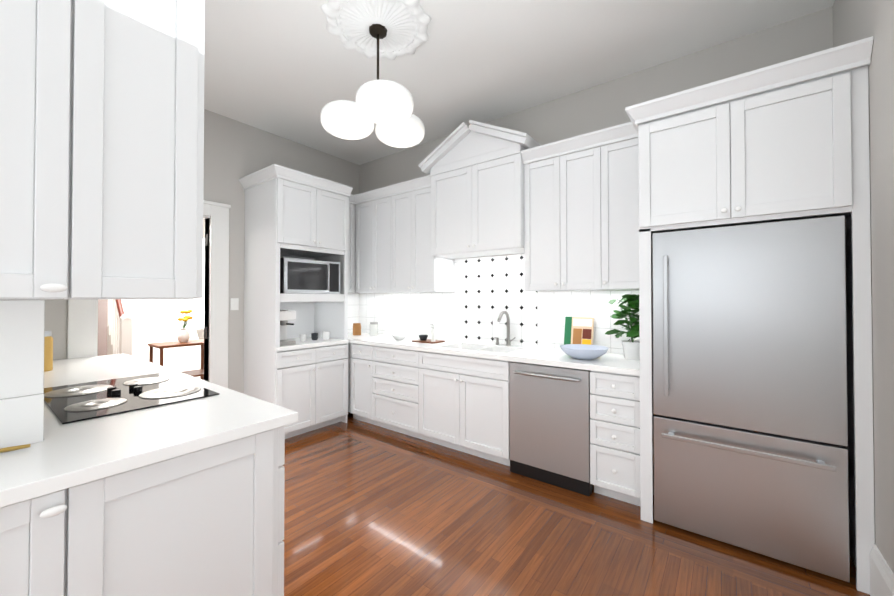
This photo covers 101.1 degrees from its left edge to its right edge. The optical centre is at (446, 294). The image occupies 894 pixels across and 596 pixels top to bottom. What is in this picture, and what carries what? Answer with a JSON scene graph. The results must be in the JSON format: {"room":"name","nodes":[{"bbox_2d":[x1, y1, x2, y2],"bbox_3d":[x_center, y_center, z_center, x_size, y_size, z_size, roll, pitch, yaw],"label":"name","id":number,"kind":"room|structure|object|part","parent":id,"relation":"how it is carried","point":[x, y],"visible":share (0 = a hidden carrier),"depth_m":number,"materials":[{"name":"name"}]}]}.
{"room":"kitchen","nodes":[
{"label":"kitchen","id":0,"kind":"room"},
{"bbox_2d":[34,299,44,393],"bbox_3d":[-2.222,-0.200,1.796,2.212,3.180,0.150,-1,-1,37],"label":"wall","id":1,"kind":"structure","parent":0,"point":[44,319],"depth_m":1.18,"materials":[{"name":"grey paint"}]},
{"bbox_2d":[0,392,43,447],"bbox_3d":[-1.926,0.383,0.331,0.018,0.150,2.114,-1,-1,37],"label":"backsplash","id":2,"kind":"structure","parent":1,"relation":"attached to","point":[21,417],"depth_m":1.13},
{"bbox_2d":[24,0,204,299],"bbox_3d":[-1.590,-0.795,1.594,1.671,1.633,0.386,-1,-1,37],"label":"upper cabinet","id":3,"kind":"object","parent":1,"relation":"attached to","point":[101,146],"depth_m":1.06,"materials":[{"name":"white paint"}]},
{"bbox_2d":[196,219,204,338],"bbox_3d":[-5.050,-0.159,5.292,0.120,3.180,4.470,-1,-1,37],"label":"wall","id":4,"kind":"structure","parent":0,"point":[200,333],"depth_m":6.30,"materials":[{"name":"grey paint"}]},
{"bbox_2d":[107,238,204,378],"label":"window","id":5,"kind":"structure","parent":4,"relation":"in","point":[196,305],"depth_m":5.31,"materials":[{"name":"white"}]},
{"bbox_3d":[-4.137,0.306,5.240,1.329,2.249,1.040,-1,-1,37],"label":"stair balustrade","id":6,"kind":"part","parent":5,"relation":"part of","materials":[{"name":"white"}]},
{"bbox_2d":[45,109,358,393],"bbox_3d":[-2.218,-0.177,3.730,0.120,3.180,3.235,-1,-1,37],"label":"wall","id":7,"kind":"structure","parent":0,"point":[235,151],"depth_m":3.74,"materials":[{"name":"grey paint"}]},
{"bbox_2d":[97,299,107,355],"bbox_3d":[-3.117,0.343,3.296,0.040,2.120,0.800,1,-1,-38],"label":"hall door","id":8,"kind":"structure","parent":7,"relation":"in","point":[102,325],"depth_m":3.32,"materials":[{"name":"wood"}]},
{"bbox_2d":[67,200,230,387],"bbox_3d":[-2.560,0.257,3.246,0.155,2.300,1.140,-1,-1,37],"label":"door frame","id":9,"kind":"structure","parent":7,"relation":"attached to","point":[82,334],"depth_m":3.56,"materials":[{"name":"white paint"}]},
{"bbox_2d":[230,298,238,309],"bbox_3d":[-2.144,0.102,3.714,0.012,0.120,0.075,-1,-1,37],"label":"switch plate","id":10,"kind":"object","parent":7,"relation":"attached to","point":[234,303],"visible":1,"depth_m":3.71,"materials":[{"name":"white paint"}]},
{"bbox_2d":[348,203,351,292],"bbox_3d":[-1.352,-0.556,4.485,0.349,1.085,0.330,-1,-1,37],"label":"upper cabinet","id":11,"kind":"object","parent":7,"relation":"attached to","point":[350,205],"depth_m":4.45,"materials":[{"name":"white paint"}]},
{"bbox_2d":[204,0,834,164],"bbox_3d":[-2.395,-1.845,2.242,7.820,0.120,6.150,-1,-1,37],"label":"ceiling","id":12,"kind":"structure","parent":0,"point":[289,69],"depth_m":2.73,"materials":[{"name":"white paint"}]},
{"bbox_2d":[321,0,431,59],"bbox_3d":[-0.453,-1.758,2.418,0.714,0.050,0.714,-1,-1,37],"label":"ceiling medallion","id":13,"kind":"object","parent":12,"relation":"attached to","point":[405,23],"visible":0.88,"depth_m":2.39,"materials":[{"name":"white paint"}]},
{"bbox_2d":[321,24,424,147],"bbox_3d":[-0.423,-1.402,2.455,0.699,0.661,0.652,-1,-1,37],"label":"pendant light","id":14,"kind":"object","parent":13,"relation":"hanging from","point":[386,106],"visible":1,"depth_m":2.30,"materials":[{"name":"white glass"}]},
{"bbox_2d":[282,412,869,595],"bbox_3d":[-2.395,1.445,2.204,7.820,0.100,6.150,-1,-1,37],"label":"floor","id":15,"kind":"structure","parent":0,"point":[371,509],"depth_m":2.10,"materials":[{"name":"brown wood"}]},
{"bbox_2d":[0,504,23,595],"bbox_3d":[-1.304,0.942,0.864,0.357,0.875,0.518,-1,-1,37],"label":"base cabinet","id":16,"kind":"object","parent":15,"relation":"on","point":[10,518],"depth_m":0.90,"materials":[{"name":"white paint"}]},
{"bbox_2d":[20,424,288,595],"bbox_3d":[-1.037,0.947,1.339,0.506,0.875,0.681,-1,-1,37],"label":"base cabinet","id":17,"kind":"object","parent":15,"relation":"on","point":[185,498],"depth_m":1.16,"materials":[{"name":"white paint"}]},
{"bbox_2d":[0,353,297,507],"bbox_3d":[-2.464,0.487,1.150,2.593,0.040,2.770,-1,-1,37],"label":"countertop","id":18,"kind":"structure","parent":17,"relation":"on","point":[75,454],"depth_m":1.22,"materials":[{"name":"white stone"}]},
{"bbox_2d":[0,444,30,452],"bbox_3d":[-1.296,0.458,1.081,0.095,0.014,0.014,1,-1,-39],"label":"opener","id":19,"kind":"object","parent":18,"relation":"on","point":[8,449],"visible":1,"depth_m":1.09,"materials":[{"name":"gold metal"}]},
{"bbox_2d":[44,331,52,371],"bbox_3d":[-2.538,0.357,2.293,0.110,0.246,0.110,-1,-1,37],"label":"pasta jar","id":20,"kind":"object","parent":18,"relation":"on","point":[48,352],"visible":0.23,"depth_m":2.29,"materials":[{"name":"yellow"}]},
{"bbox_2d":[44,373,219,423],"bbox_3d":[-1.547,0.460,1.769,0.810,0.028,0.515,-1,-1,37],"label":"cooktop","id":21,"kind":"object","parent":18,"relation":"in","point":[71,403],"visible":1,"depth_m":1.69,"materials":[{"name":"black glass"}]},
{"bbox_2d":[147,339,203,379],"bbox_3d":[-3.236,1.007,4.510,0.440,0.830,0.600,-1,-1,37],"label":"table","id":22,"kind":"object","parent":15,"relation":"on","point":[161,346],"visible":0.35,"depth_m":4.41,"materials":[{"name":"brown wood"}]},
{"bbox_2d":[177,310,192,342],"bbox_3d":[-3.221,0.392,4.530,0.161,0.398,0.169,-1,-1,37],"label":"vase","id":23,"kind":"object","parent":22,"relation":"on","point":[183,335],"visible":1,"depth_m":4.50,"materials":[{"name":"white ceramic"}]},
{"bbox_2d":[239,164,352,438],"bbox_3d":[-1.580,0.119,3.879,0.708,2.590,0.880,-1,-1,37],"label":"tall cabinet","id":24,"kind":"object","parent":15,"relation":"on","point":[307,380],"visible":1,"depth_m":3.68,"materials":[{"name":"white paint"}]},
{"bbox_2d":[280,309,295,345],"bbox_3d":[-1.638,0.324,3.644,0.302,0.344,0.180,-1,-1,37],"label":"coffee machine","id":25,"kind":"object","parent":24,"relation":"in","point":[286,315],"visible":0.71,"depth_m":3.60,"materials":[{"name":"silver metal"}]},
{"bbox_2d":[300,334,306,341],"bbox_3d":[-1.511,0.461,3.860,0.070,0.075,0.070,-1,-1,37],"label":"cup","id":26,"kind":"object","parent":24,"relation":"in","point":[303,337],"visible":1,"depth_m":3.83,"materials":[{"name":"white ceramic"}]},
{"bbox_2d":[280,257,339,293],"bbox_3d":[-1.553,-0.174,3.899,0.535,0.344,0.640,-1,-1,37],"label":"microwave","id":27,"kind":"object","parent":24,"relation":"in","point":[302,276],"visible":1,"depth_m":3.70,"materials":[{"name":"silver metal"}]},
{"bbox_2d":[311,333,317,339],"bbox_3d":[-1.436,0.462,3.992,0.070,0.075,0.070,-1,-1,37],"label":"cup","id":28,"kind":"object","parent":24,"relation":"in","point":[314,336],"visible":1,"depth_m":3.96,"materials":[{"name":"grey ceramic"}]},
{"bbox_2d":[322,331,329,339],"bbox_3d":[-1.328,0.455,4.035,0.080,0.090,0.080,-1,-1,37],"label":"cup","id":29,"kind":"object","parent":24,"relation":"in","point":[325,335],"visible":1,"depth_m":4.01,"materials":[{"name":"white ceramic"}]},
{"bbox_2d":[347,332,640,506],"bbox_3d":[0.013,0.954,3.638,3.526,0.915,0.658,-1,-1,37],"label":"base cabinet","id":30,"kind":"object","parent":15,"relation":"on","point":[452,394],"visible":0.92,"depth_m":3.14,"materials":[{"name":"white paint"}]},
{"bbox_2d":[353,323,360,334],"bbox_3d":[-1.111,0.433,4.536,0.100,0.146,0.100,-1,-1,37],"label":"canister","id":31,"kind":"object","parent":30,"relation":"on","point":[356,328],"visible":1,"depth_m":4.50,"materials":[{"name":"brown"}]},
{"bbox_2d":[370,322,377,335],"bbox_3d":[-0.888,0.423,4.467,0.104,0.166,0.104,-1,-1,37],"label":"canister","id":32,"kind":"object","parent":30,"relation":"on","point":[373,328],"visible":1,"depth_m":4.42,"materials":[{"name":"white"}]},
{"bbox_2d":[392,334,406,339],"bbox_3d":[-0.518,0.472,4.011,0.170,0.055,0.170,-1,-1,37],"label":"bowl","id":33,"kind":"object","parent":30,"relation":"on","point":[399,336],"visible":1,"depth_m":3.96,"materials":[{"name":"white ceramic"}]},
{"bbox_2d":[412,324,444,343],"bbox_3d":[-0.195,0.406,3.841,0.280,0.184,0.200,-1,-1,37],"label":"tray","id":34,"kind":"object","parent":30,"relation":"on","point":[424,339],"visible":1,"depth_m":3.80,"materials":[{"name":"brown wood"}]},
{"bbox_2d":[494,311,515,345],"bbox_3d":[0.511,0.324,3.466,0.216,0.338,0.229,-1,-1,37],"label":"faucet","id":35,"kind":"object","parent":30,"relation":"on","point":[508,341],"visible":1,"depth_m":3.50,"materials":[{"name":"silver metal"}]},
{"bbox_2d":[509,361,592,495],"bbox_3d":[0.887,0.967,2.916,0.612,0.864,0.625,-1,-1,37],"label":"dishwasher","id":36,"kind":"object","parent":30,"relation":"in","point":[550,418],"visible":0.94,"depth_m":2.69,"materials":[{"name":"silver metal"}]},
{"bbox_2d":[564,317,593,344],"bbox_3d":[1.124,0.345,3.138,0.237,0.299,0.075,-1,-1,37],"label":"cookbook","id":37,"kind":"object","parent":30,"relation":"on","point":[579,330],"visible":0.67,"depth_m":3.13,"materials":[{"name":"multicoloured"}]},
{"bbox_2d":[560,344,608,359],"bbox_3d":[1.035,0.443,2.782,0.350,0.085,0.350,-1,-1,37],"label":"bowl","id":38,"kind":"object","parent":30,"relation":"on","point":[583,351],"visible":1,"depth_m":2.70,"materials":[{"name":"blue"}]},
{"bbox_2d":[605,294,639,359],"bbox_3d":[1.363,0.242,2.792,0.296,0.488,0.296,-1,-1,37],"label":"potted plant","id":39,"kind":"object","parent":30,"relation":"on","point":[631,348],"visible":0.9,"depth_m":2.73,"materials":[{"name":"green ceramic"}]},
{"bbox_2d":[625,36,874,593],"bbox_3d":[1.745,0.120,2.258,1.026,2.550,0.778,-1,-1,37],"label":"tall cabinet","id":40,"kind":"object","parent":15,"relation":"on","point":[790,147],"visible":0.98,"depth_m":1.91,"materials":[{"name":"white paint"}]},
{"bbox_2d":[652,215,849,581],"bbox_3d":[1.752,0.512,2.221,0.810,1.765,0.725,-1,-1,37],"label":"fridge","id":41,"kind":"object","parent":15,"relation":"on","point":[750,417],"visible":1,"depth_m":1.94,"materials":[{"name":"silver metal"}]},
{"bbox_2d":[359,6,832,347],"bbox_3d":[-0.582,-0.167,4.612,7.820,3.180,0.150,-1,-1,37],"label":"wall","id":42,"kind":"structure","parent":0,"point":[596,108],"depth_m":2.96,"materials":[{"name":"grey paint"}]},
{"bbox_2d":[360,195,395,292],"bbox_3d":[-0.739,-0.557,4.421,0.665,1.085,0.349,-1,-1,37],"label":"upper cabinet","id":43,"kind":"object","parent":42,"relation":"attached to","point":[389,251],"depth_m":4.26,"materials":[{"name":"white paint"}]},
{"bbox_2d":[396,183,453,292],"bbox_3d":[-0.291,-0.561,4.080,0.667,1.085,0.349,-1,-1,37],"label":"upper cabinet","id":44,"kind":"object","parent":42,"relation":"attached to","point":[417,271],"depth_m":3.90,"materials":[{"name":"white paint"}]},
{"bbox_2d":[418,120,545,258],"bbox_3d":[0.326,-0.980,3.527,1.175,1.181,0.493,-1,-1,37],"label":"upper cabinet","id":45,"kind":"object","parent":42,"relation":"attached to","point":[474,170],"visible":0.96,"depth_m":3.37,"materials":[{"name":"white paint"}]},
{"bbox_2d":[348,254,639,353],"bbox_3d":[0.011,0.055,3.647,3.526,0.881,0.664,-1,-1,37],"label":"tile backsplash","id":46,"kind":"structure","parent":42,"relation":"attached to","point":[486,288],"depth_m":3.73,"materials":[{"name":"white tile"}]},
{"bbox_2d":[493,314,498,324],"bbox_3d":[0.489,0.255,3.687,0.070,0.115,0.004,-1,-1,37],"label":"outlet","id":47,"kind":"object","parent":46,"relation":"attached to","point":[495,318],"visible":0.94,"depth_m":3.69,"materials":[{"name":"white paint"}]},
{"bbox_2d":[521,122,644,290],"bbox_3d":[1.119,-0.621,2.974,0.938,1.180,0.408,-1,-1,37],"label":"upper cabinet","id":48,"kind":"object","parent":42,"relation":"attached to","point":[581,220],"visible":0.83,"depth_m":2.85,"materials":[{"name":"white paint"}]},
{"bbox_2d":[833,0,893,572],"bbox_3d":[0.626,-0.223,-0.164,0.120,3.180,6.000,-1,-1,37],"label":"wall","id":49,"kind":"structure","parent":0,"point":[855,20],"depth_m":1.60,"materials":[{"name":"grey paint"}]},
{"bbox_2d":[870,544,893,595],"bbox_3d":[0.357,1.244,-0.420,0.020,0.240,5.295,-1,-1,37],"label":"baseboard","id":50,"kind":"structure","parent":49,"relation":"attached to","point":[881,578],"depth_m":1.60,"materials":[{"name":"white paint"}]},
{"bbox_3d":[-2.282,-0.221,0.012,0.150,3.180,2.765,-1,-1,37],"label":"wall","id":51,"kind":"structure","parent":0,"visible":0},
{"bbox_2d":[0,0,27,299],"bbox_3d":[-1.284,-0.803,0.912,0.357,1.633,0.585,-1,-1,37],"label":"upper cabinet","id":52,"kind":"object","parent":51,"relation":"attached to","point":[13,13],"depth_m":0.91,"materials":[{"name":"white paint"}]}
]}

